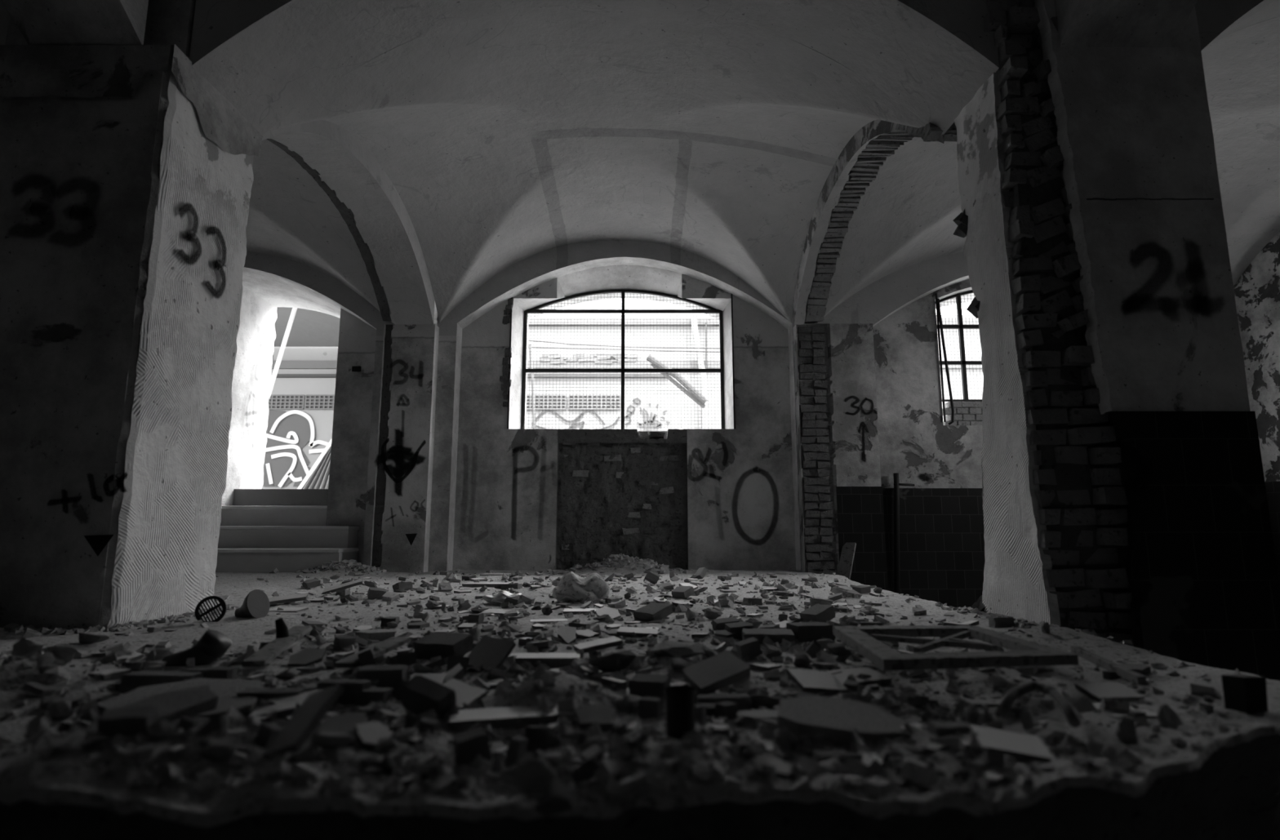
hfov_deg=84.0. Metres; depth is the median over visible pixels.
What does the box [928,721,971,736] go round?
brick piece
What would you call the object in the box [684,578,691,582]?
lump
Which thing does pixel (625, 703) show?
lump
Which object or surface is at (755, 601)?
brick piece
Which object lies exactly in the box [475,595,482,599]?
piece
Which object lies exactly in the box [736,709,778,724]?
plaster slab
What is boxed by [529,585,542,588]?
piece
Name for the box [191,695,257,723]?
plaster slab
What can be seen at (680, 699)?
pipe stub
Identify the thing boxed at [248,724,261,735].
lump
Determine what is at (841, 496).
pier
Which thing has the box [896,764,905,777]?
piece
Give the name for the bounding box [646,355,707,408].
roof edge
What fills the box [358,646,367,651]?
lump
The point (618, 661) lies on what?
lump
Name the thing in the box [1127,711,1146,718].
piece
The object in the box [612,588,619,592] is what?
piece
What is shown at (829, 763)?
rubble
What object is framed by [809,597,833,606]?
lump
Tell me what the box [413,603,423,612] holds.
lump
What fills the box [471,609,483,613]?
piece
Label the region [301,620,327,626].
piece
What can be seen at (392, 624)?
lump
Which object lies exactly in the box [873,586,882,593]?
piece
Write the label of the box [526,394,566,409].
vent grille
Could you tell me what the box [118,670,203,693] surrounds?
brick piece
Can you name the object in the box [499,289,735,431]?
window
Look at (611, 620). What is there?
lump
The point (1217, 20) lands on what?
arch
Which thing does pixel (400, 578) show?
piece
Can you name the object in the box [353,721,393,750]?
piece
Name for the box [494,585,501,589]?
floor
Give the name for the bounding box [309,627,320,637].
lump
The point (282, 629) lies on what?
stub
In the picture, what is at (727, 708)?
brick piece
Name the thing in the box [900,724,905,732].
floor
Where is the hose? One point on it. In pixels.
(1011, 695)
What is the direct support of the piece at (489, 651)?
on the floor at (1229, 788)
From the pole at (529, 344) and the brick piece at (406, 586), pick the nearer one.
the brick piece at (406, 586)
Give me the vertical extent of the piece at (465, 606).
0.043 m
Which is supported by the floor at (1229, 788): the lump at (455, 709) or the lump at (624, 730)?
the lump at (624, 730)
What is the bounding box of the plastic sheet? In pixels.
[482,590,523,604]
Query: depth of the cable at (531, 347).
11.93 m
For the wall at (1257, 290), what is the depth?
5.49 m
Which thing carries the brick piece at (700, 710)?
on the floor at (1229, 788)
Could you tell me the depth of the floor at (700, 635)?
2.02 m
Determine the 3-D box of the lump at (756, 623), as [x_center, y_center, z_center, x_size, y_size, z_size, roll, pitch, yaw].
[0.370,0.655,2.289,0.052,0.036,0.069,6,-11,-34]
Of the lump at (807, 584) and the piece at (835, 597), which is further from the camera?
the lump at (807, 584)
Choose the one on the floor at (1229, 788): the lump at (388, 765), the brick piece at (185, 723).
the brick piece at (185, 723)
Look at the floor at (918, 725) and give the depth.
1.08 m
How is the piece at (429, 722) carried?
on the floor at (1229, 788)
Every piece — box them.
[22,682,56,696]
[93,651,117,664]
[97,706,157,737]
[115,680,120,691]
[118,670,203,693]
[161,629,231,666]
[171,716,208,728]
[174,715,199,731]
[179,666,238,679]
[229,723,237,729]
[236,687,304,705]
[253,722,282,749]
[258,642,269,649]
[268,607,308,612]
[289,666,320,673]
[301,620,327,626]
[302,578,320,588]
[316,679,371,704]
[332,635,355,650]
[335,590,350,596]
[335,626,345,633]
[340,708,351,714]
[342,579,352,583]
[345,706,356,712]
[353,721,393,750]
[354,687,393,706]
[355,664,408,688]
[357,649,376,666]
[359,705,380,716]
[364,580,377,587]
[367,586,386,599]
[380,616,399,626]
[385,655,392,664]
[385,745,411,755]
[392,582,413,591]
[395,588,404,591]
[396,604,408,607]
[398,577,406,581]
[400,675,455,719]
[407,621,429,628]
[410,620,421,622]
[413,631,473,659]
[419,715,439,733]
[421,579,432,586]
[440,570,447,575]
[441,678,615,732]
[446,656,469,673]
[452,726,491,765]
[457,600,471,611]
[462,574,475,581]
[467,613,484,624]
[467,635,515,670]
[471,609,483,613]
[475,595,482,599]
[478,607,492,610]
[480,624,494,632]
[480,631,491,637]
[484,666,500,675]
[501,583,522,590]
[501,601,510,608]
[503,735,528,767]
[512,577,522,579]
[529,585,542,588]
[533,577,544,582]
[538,584,551,587]
[555,602,570,608]
[569,755,599,783]
[604,573,615,582]
[604,597,619,603]
[610,724,621,735]
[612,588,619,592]
[622,573,634,580]
[626,733,648,748]
[628,598,638,601]
[628,673,671,698]
[633,575,642,578]
[633,602,672,622]
[638,696,662,719]
[644,567,653,573]
[644,571,658,584]
[647,619,664,623]
[657,582,674,590]
[669,570,675,577]
[671,585,694,598]
[675,614,684,619]
[678,640,693,642]
[679,582,697,590]
[695,567,707,579]
[695,693,751,712]
[695,702,715,716]
[695,704,706,726]
[697,586,707,592]
[711,617,739,631]
[714,701,737,721]
[715,630,736,639]
[717,576,731,580]
[720,589,736,592]
[724,621,754,639]
[728,595,734,603]
[734,637,762,660]
[736,740,753,751]
[737,581,746,586]
[741,628,796,644]
[742,597,762,605]
[746,613,763,617]
[752,719,760,729]
[758,576,764,582]
[759,589,768,593]
[759,624,779,628]
[760,619,772,624]
[764,600,777,604]
[765,649,782,659]
[782,755,798,763]
[786,622,835,642]
[791,617,804,622]
[795,691,813,697]
[800,604,835,622]
[827,592,843,600]
[833,606,848,612]
[843,679,859,691]
[852,585,871,593]
[860,621,881,626]
[863,602,882,605]
[869,591,879,596]
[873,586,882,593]
[888,701,900,710]
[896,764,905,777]
[920,711,941,721]
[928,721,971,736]
[982,749,1004,768]
[988,617,1014,627]
[1035,761,1051,772]
[1074,682,1144,702]
[1102,670,1121,679]
[1117,662,1151,675]
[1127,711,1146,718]
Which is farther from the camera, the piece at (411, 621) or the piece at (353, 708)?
the piece at (411, 621)
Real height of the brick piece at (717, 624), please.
0.041 m
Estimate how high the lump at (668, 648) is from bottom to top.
0.036 m
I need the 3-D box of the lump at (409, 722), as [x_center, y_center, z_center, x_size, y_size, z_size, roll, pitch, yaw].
[-0.356,0.464,1.098,0.016,0.031,0.019,1,-9,-6]
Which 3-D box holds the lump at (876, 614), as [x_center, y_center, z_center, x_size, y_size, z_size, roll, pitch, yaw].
[0.839,0.695,2.499,0.032,0.032,0.036,-8,-12,40]
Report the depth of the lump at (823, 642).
1.82 m
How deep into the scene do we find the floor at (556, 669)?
1.53 m
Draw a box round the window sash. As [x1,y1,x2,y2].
[832,625,1078,671]
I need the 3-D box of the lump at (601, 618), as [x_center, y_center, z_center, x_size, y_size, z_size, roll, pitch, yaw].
[-0.128,0.695,2.487,0.053,0.027,0.048,6,-11,-31]
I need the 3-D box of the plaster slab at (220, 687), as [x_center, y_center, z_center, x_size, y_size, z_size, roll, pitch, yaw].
[-0.782,0.489,1.247,0.242,0.028,0.213,0,-9,-1]
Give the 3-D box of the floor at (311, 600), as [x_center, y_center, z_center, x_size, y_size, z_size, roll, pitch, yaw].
[-1.448,0.809,3.177,0.095,0.015,0.041,-3,-10,18]
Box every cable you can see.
[528,339,719,349]
[531,346,719,352]
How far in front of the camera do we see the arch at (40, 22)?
2.52 m
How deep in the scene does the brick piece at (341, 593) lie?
3.39 m
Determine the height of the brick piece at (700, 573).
0.084 m
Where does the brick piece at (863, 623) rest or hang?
on the floor at (1229, 788)
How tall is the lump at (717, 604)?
0.037 m
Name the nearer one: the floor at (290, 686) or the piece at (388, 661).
the floor at (290, 686)
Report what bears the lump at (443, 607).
on the floor at (1229, 788)
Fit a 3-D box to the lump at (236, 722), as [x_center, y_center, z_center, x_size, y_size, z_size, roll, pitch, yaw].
[-0.620,0.464,1.081,0.019,0.026,0.020,-5,-10,28]
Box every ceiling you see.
[245,138,391,322]
[267,4,925,323]
[817,16,1279,322]
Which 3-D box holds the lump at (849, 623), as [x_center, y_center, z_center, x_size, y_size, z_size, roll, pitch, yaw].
[0.689,0.661,2.298,0.035,0.025,0.046,-8,-12,39]
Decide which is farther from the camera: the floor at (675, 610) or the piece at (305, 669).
the floor at (675, 610)
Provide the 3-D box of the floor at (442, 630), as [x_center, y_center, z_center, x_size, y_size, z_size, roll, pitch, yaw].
[-0.601,0.651,2.182,0.060,0.010,0.062,-2,-9,12]
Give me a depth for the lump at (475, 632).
1.97 m
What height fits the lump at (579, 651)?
0.033 m
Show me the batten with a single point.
(1126, 673)
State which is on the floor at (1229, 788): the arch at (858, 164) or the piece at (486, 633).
the piece at (486, 633)
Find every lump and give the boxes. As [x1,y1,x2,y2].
[11,638,44,658]
[25,715,51,739]
[36,652,55,669]
[44,644,77,665]
[48,700,74,720]
[69,719,91,738]
[78,632,109,644]
[80,707,99,724]
[145,649,156,661]
[146,718,176,740]
[154,647,174,660]
[206,735,237,762]
[216,713,230,732]
[229,715,241,728]
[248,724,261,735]
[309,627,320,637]
[309,732,354,748]
[311,625,324,632]
[315,634,325,645]
[328,674,341,679]
[329,574,340,579]
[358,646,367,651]
[360,757,380,770]
[362,599,371,603]
[371,713,384,724]
[373,644,384,663]
[380,754,395,774]
[386,621,397,627]
[404,710,414,729]
[407,640,415,648]
[410,662,434,673]
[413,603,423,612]
[415,586,425,593]
[420,582,427,586]
[421,611,429,621]
[425,600,439,608]
[440,601,446,611]
[448,704,458,714]
[457,597,464,604]
[468,626,479,640]
[491,752,502,773]
[495,756,557,795]
[500,629,511,634]
[505,637,514,641]
[507,616,517,622]
[507,662,525,676]
[509,587,515,593]
[522,582,533,586]
[524,725,560,751]
[527,645,538,653]
[531,604,541,609]
[533,780,577,817]
[538,751,564,766]
[542,604,552,615]
[564,691,574,698]
[576,648,583,658]
[588,649,636,671]
[595,613,610,621]
[604,617,614,623]
[618,695,631,712]
[619,723,630,736]
[624,591,631,599]
[628,694,641,706]
[645,648,651,656]
[648,640,706,657]
[657,593,671,597]
[671,657,689,670]
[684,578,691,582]
[685,608,698,620]
[689,574,697,578]
[703,608,722,619]
[703,646,718,657]
[713,600,720,608]
[717,592,728,598]
[720,576,726,581]
[721,585,728,589]
[724,718,734,732]
[728,731,742,744]
[745,617,764,628]
[749,694,785,710]
[777,604,792,609]
[777,613,787,622]
[778,595,788,599]
[780,578,789,584]
[793,653,809,668]
[804,581,810,586]
[807,576,817,582]
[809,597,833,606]
[816,638,834,651]
[826,642,846,655]
[831,586,846,595]
[846,620,857,626]
[864,759,888,780]
[872,697,880,705]
[874,613,884,621]
[879,693,893,709]
[955,699,964,714]
[965,703,979,725]
[982,706,993,722]
[1001,720,1014,729]
[1020,708,1034,729]
[1041,622,1049,633]
[1102,745,1116,762]
[1115,717,1137,743]
[1156,702,1181,728]
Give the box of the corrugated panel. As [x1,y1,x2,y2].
[297,439,331,488]
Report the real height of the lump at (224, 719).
0.035 m
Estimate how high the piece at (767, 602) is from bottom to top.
0.021 m
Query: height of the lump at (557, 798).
0.038 m
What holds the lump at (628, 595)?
on the floor at (1229, 788)
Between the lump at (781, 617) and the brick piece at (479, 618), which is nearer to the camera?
the brick piece at (479, 618)
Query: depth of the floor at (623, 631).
2.08 m
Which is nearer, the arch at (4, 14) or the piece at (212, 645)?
the piece at (212, 645)
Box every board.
[242,626,311,666]
[321,577,363,594]
[333,636,410,667]
[837,542,856,579]
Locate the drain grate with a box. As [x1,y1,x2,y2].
[195,595,226,622]
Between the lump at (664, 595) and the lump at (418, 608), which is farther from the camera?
the lump at (664, 595)
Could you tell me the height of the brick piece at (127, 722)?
0.046 m
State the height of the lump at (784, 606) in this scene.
0.021 m
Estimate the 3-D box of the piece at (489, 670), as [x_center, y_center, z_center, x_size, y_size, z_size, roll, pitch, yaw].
[-0.315,0.538,1.523,0.027,0.018,0.040,5,-10,-29]
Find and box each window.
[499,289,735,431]
[934,290,983,425]
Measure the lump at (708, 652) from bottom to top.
0.031 m
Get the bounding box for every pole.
[269,307,297,398]
[528,343,536,429]
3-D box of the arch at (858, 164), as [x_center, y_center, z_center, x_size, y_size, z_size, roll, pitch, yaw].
[1.393,-1.356,4.576,0.255,0.720,2.836,0,-9,0]
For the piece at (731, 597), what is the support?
on the floor at (1229, 788)
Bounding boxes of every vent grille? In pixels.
[268,394,305,409]
[304,394,334,409]
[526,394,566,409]
[568,394,621,409]
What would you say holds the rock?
on the floor at (1229, 788)
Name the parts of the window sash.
rail, rail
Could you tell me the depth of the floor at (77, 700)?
1.26 m
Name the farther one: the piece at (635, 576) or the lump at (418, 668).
the piece at (635, 576)
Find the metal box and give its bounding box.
[1221,673,1268,714]
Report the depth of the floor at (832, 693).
1.27 m
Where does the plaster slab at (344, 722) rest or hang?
on the floor at (1229, 788)
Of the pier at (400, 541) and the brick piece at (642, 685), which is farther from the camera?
the pier at (400, 541)
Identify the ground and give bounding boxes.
[232,488,328,506]
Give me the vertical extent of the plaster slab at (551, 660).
0.024 m
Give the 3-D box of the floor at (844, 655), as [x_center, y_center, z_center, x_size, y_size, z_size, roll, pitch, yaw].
[0.479,0.556,1.672,0.023,0.036,0.034,5,-10,-29]
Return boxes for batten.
[1070,645,1146,684]
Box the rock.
[552,570,609,602]
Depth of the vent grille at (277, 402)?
12.16 m
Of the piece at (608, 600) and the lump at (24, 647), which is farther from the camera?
the piece at (608, 600)
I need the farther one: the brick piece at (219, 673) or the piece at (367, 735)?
the brick piece at (219, 673)
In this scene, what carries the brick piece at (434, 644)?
on the floor at (1229, 788)
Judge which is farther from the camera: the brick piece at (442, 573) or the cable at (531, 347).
the cable at (531, 347)
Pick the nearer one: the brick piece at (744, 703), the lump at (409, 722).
the lump at (409, 722)
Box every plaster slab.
[84,684,217,738]
[97,678,264,715]
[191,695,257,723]
[316,711,367,736]
[355,628,395,641]
[509,653,580,667]
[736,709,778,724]
[777,694,901,744]
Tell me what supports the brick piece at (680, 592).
on the floor at (1229, 788)
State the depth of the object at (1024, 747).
0.96 m
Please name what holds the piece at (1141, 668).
on the floor at (1229, 788)
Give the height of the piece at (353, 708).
0.018 m
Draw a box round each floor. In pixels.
[0,558,1279,839]
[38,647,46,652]
[41,702,56,708]
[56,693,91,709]
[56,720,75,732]
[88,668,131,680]
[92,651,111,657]
[111,742,126,750]
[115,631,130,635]
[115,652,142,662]
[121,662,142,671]
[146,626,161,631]
[164,629,177,631]
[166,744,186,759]
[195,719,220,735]
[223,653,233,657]
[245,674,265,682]
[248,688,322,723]
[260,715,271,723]
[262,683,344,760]
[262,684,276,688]
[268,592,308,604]
[284,716,291,719]
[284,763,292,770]
[286,684,293,688]
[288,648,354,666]
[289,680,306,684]
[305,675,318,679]
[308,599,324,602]
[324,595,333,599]
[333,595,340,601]
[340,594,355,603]
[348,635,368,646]
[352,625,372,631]
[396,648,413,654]
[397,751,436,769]
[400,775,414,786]
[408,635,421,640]
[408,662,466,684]
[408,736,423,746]
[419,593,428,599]
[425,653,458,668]
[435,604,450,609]
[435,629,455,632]
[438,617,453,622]
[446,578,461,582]
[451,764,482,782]
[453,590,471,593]
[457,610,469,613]
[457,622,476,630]
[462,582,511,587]
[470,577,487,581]
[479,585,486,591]
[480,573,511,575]
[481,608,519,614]
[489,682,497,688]
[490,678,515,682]
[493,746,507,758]
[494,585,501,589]
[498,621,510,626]
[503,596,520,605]
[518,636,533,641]
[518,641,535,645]
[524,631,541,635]
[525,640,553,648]
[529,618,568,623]
[531,623,546,629]
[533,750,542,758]
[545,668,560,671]
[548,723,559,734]
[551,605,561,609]
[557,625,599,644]
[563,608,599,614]
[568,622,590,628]
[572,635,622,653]
[577,733,585,743]
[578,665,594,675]
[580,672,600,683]
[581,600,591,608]
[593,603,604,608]
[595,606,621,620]
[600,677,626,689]
[604,752,608,759]
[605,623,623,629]
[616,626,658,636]
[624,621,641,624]
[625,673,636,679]
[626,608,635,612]
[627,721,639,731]
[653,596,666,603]
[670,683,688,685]
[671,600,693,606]
[671,608,678,612]
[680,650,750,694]
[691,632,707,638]
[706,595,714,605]
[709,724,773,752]
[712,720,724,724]
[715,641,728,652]
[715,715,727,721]
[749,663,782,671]
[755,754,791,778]
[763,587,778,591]
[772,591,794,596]
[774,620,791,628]
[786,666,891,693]
[790,640,795,646]
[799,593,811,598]
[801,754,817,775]
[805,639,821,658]
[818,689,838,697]
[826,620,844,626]
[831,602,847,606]
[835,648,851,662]
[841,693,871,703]
[853,604,861,608]
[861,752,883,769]
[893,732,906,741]
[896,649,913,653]
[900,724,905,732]
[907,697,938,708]
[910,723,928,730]
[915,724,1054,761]
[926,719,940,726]
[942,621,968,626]
[951,718,962,721]
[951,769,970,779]
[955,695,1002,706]
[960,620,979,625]
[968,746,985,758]
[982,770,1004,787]
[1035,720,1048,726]
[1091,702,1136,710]
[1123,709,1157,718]
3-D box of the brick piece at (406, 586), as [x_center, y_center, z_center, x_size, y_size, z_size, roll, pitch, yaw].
[-1.252,0.880,3.745,0.080,0.056,0.077,-9,-13,44]
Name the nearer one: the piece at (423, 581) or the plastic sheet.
the plastic sheet
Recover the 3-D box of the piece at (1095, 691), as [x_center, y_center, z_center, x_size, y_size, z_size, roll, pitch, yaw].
[0.870,0.505,1.320,0.091,0.022,0.066,1,-9,-5]
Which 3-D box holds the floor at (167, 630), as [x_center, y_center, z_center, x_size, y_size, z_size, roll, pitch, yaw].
[-1.456,0.655,2.209,0.028,0.006,0.029,2,-9,-10]
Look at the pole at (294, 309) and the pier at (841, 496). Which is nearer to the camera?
the pier at (841, 496)
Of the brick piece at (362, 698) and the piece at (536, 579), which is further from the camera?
the piece at (536, 579)
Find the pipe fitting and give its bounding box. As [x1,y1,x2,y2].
[234,589,270,618]
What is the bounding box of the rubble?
[0,553,1240,807]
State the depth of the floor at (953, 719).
1.11 m
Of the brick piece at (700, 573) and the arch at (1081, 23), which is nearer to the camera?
the arch at (1081, 23)
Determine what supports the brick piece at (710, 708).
on the floor at (1229, 788)
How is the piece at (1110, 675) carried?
on the floor at (1229, 788)
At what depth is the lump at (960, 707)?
1.18 m
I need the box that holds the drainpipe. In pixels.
[690,313,707,429]
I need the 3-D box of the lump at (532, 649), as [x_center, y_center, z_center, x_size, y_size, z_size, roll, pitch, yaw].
[-0.269,0.584,1.791,0.033,0.028,0.028,-5,-10,28]
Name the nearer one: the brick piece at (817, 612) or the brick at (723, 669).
the brick at (723, 669)
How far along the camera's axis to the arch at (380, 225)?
4.98 m
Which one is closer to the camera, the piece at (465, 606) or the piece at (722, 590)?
the piece at (465, 606)
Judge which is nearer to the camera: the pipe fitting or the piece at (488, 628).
the piece at (488, 628)
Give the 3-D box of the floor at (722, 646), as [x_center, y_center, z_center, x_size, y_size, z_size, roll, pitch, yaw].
[0.211,0.585,1.827,0.027,0.025,0.038,-7,-11,37]
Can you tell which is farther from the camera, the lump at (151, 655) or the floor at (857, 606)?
the floor at (857, 606)
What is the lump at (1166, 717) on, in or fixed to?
on the floor at (1229, 788)
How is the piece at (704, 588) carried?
on the floor at (1229, 788)
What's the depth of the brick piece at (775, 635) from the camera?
1.92 m
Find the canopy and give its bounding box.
[274,306,340,346]
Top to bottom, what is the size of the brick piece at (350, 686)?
0.037 m
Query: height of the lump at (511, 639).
0.027 m
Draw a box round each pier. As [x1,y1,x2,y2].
[370,323,439,573]
[792,323,888,590]
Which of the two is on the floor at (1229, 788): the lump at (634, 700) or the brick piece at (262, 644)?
the brick piece at (262, 644)
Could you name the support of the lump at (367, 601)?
on the floor at (1229, 788)
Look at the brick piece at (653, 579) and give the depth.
4.22 m
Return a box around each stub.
[275,617,289,653]
[664,684,696,740]
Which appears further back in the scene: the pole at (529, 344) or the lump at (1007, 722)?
the pole at (529, 344)
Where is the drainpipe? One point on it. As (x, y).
(695, 331)
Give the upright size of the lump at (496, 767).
0.034 m
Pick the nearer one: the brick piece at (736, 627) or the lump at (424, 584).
the brick piece at (736, 627)
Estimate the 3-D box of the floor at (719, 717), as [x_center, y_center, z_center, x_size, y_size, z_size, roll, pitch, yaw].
[0.131,0.483,1.140,0.024,0.014,0.020,8,-12,-41]
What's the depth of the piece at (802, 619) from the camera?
2.36 m
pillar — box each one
[0,0,266,630]
[953,0,1279,680]
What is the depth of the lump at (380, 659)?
1.65 m
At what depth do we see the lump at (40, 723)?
1.07 m
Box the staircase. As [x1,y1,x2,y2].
[215,506,359,572]
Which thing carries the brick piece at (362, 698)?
on the floor at (1229, 788)
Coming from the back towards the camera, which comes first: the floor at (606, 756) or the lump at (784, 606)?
the lump at (784, 606)
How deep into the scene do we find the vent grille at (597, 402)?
12.16 m
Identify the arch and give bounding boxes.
[0,0,9,44]
[1,0,149,44]
[189,0,999,135]
[262,119,435,324]
[793,119,957,324]
[1054,0,1197,47]
[1195,0,1279,50]
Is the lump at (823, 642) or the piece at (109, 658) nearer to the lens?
the piece at (109, 658)
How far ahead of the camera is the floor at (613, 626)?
2.26 m
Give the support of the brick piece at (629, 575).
on the floor at (1229, 788)
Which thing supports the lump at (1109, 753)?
on the floor at (1229, 788)
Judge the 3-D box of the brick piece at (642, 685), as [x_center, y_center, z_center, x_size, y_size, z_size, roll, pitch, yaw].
[0.019,0.494,1.305,0.071,0.045,0.050,-2,-9,15]
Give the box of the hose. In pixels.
[995,681,1080,728]
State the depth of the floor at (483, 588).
3.62 m
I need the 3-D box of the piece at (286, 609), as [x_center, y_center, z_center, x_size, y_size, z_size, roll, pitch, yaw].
[-1.362,0.735,2.741,0.120,0.010,0.130,1,-9,-6]
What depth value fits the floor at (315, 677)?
1.47 m
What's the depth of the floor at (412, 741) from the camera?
0.98 m
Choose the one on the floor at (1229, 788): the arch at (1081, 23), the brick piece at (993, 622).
the brick piece at (993, 622)
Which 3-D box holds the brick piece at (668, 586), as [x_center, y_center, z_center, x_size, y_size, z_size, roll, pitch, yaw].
[0.138,0.909,3.879,0.077,0.041,0.093,2,-9,-14]
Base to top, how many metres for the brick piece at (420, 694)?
0.063 m
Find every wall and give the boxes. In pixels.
[222,240,985,608]
[1233,231,1279,588]
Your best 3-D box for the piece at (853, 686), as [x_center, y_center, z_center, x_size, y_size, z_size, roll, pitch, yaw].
[0.407,0.512,1.368,0.028,0.018,0.033,-5,-10,27]
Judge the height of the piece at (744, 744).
0.014 m
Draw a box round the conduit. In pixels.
[893,472,915,594]
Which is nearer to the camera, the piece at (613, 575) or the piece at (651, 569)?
the piece at (613, 575)
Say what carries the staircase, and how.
on the floor at (1229, 788)
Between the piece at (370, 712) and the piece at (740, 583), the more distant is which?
the piece at (740, 583)
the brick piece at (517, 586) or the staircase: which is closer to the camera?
the brick piece at (517, 586)
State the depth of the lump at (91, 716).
1.08 m
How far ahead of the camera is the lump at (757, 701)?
1.25 m
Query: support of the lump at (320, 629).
on the floor at (1229, 788)
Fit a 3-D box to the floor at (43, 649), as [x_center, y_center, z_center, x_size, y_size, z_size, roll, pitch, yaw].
[-1.513,0.585,1.807,0.034,0.015,0.067,-9,-13,44]
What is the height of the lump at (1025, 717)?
0.040 m
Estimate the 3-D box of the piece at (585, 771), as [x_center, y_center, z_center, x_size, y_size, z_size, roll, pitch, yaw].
[-0.065,0.419,0.850,0.039,0.037,0.031,-2,-9,10]
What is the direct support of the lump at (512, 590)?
on the floor at (1229, 788)
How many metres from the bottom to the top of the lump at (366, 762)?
0.019 m
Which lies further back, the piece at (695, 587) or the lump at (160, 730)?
the piece at (695, 587)
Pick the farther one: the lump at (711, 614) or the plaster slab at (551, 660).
the lump at (711, 614)

